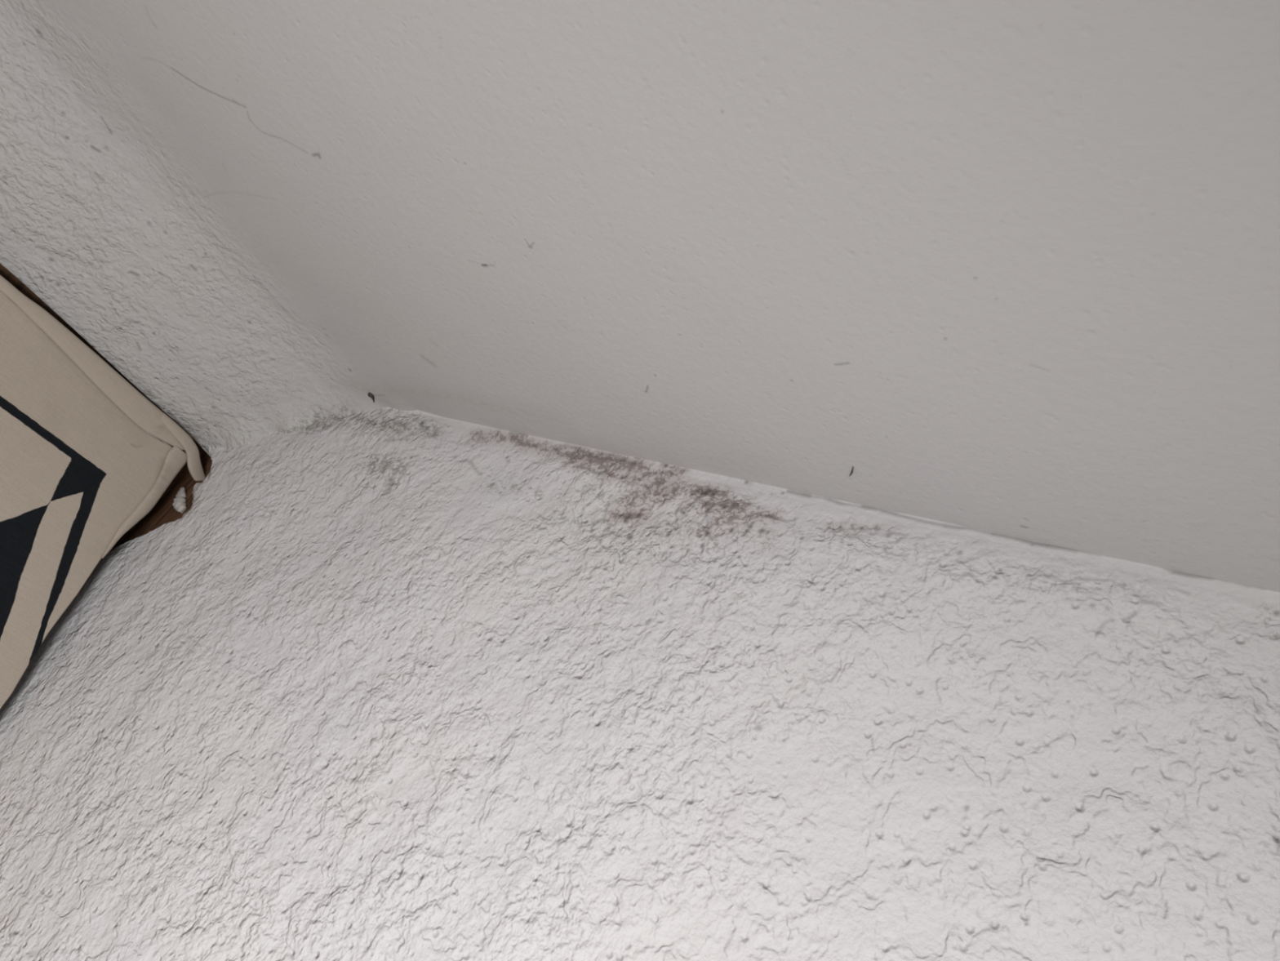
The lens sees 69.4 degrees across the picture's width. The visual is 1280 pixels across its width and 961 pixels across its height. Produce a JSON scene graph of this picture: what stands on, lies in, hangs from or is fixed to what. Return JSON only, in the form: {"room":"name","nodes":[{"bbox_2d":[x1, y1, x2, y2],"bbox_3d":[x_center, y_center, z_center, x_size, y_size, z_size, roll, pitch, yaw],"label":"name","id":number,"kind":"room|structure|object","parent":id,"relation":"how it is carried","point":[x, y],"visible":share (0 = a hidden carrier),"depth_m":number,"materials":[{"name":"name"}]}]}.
{"room":"bedroom","nodes":[
{"label":"bedroom","id":0,"kind":"room"},
{"bbox_2d":[0,5,351,455],"bbox_3d":[-1.542,0.067,0.225,0.359,2.285,2.300,13,-31,40],"label":"wall","id":1,"kind":"structure","parent":0,"point":[86,226],"depth_m":1.13,"materials":[{"name":"paint"}]},
{"bbox_2d":[0,263,212,552],"bbox_3d":[-1.043,0.017,0.827,0.280,0.999,1.080,13,-31,40],"label":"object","id":2,"kind":"structure","parent":1,"relation":"in","point":[163,512],"depth_m":1.33,"materials":[{"name":"brown wood"}]},
{"bbox_2d":[0,275,205,708],"bbox_3d":[-0.952,0.011,0.785,0.285,0.869,0.994,13,-31,40],"label":"wall hanging","id":3,"kind":"object","parent":2,"relation":"attached to","point":[85,455],"visible":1,"depth_m":1.18,"materials":[{"name":"fabric"}]},
{"bbox_2d":[172,486,186,513],"bbox_3d":[-0.658,0.027,1.328,0.050,0.037,0.015,13,-31,40],"label":"flake","id":4,"kind":"object","parent":2,"relation":"attached to","point":[180,504],"visible":1,"depth_m":1.32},
{"bbox_2d":[0,407,1279,960],"bbox_3d":[-0.366,0.888,0.280,3.800,2.303,0.026,13,-31,40],"label":"wall","id":5,"kind":"structure","parent":0,"point":[391,684],"depth_m":0.74,"materials":[{"name":"paint"}]},
{"bbox_2d":[0,0,1279,591],"bbox_3d":[0.175,-0.556,-0.329,2.708,0.032,2.212,13,-31,40],"label":"ceiling","id":6,"kind":"structure","parent":0,"point":[1011,268],"depth_m":0.59,"materials":[{"name":"paint"}]},
{"bbox_2d":[367,392,374,402],"bbox_3d":[-0.349,-0.108,1.209,0.008,0.007,0.017,17,-29,34],"label":"debris speck","id":7,"kind":"object","parent":6,"relation":"attached to","point":[370,394],"visible":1,"depth_m":1.20}
]}

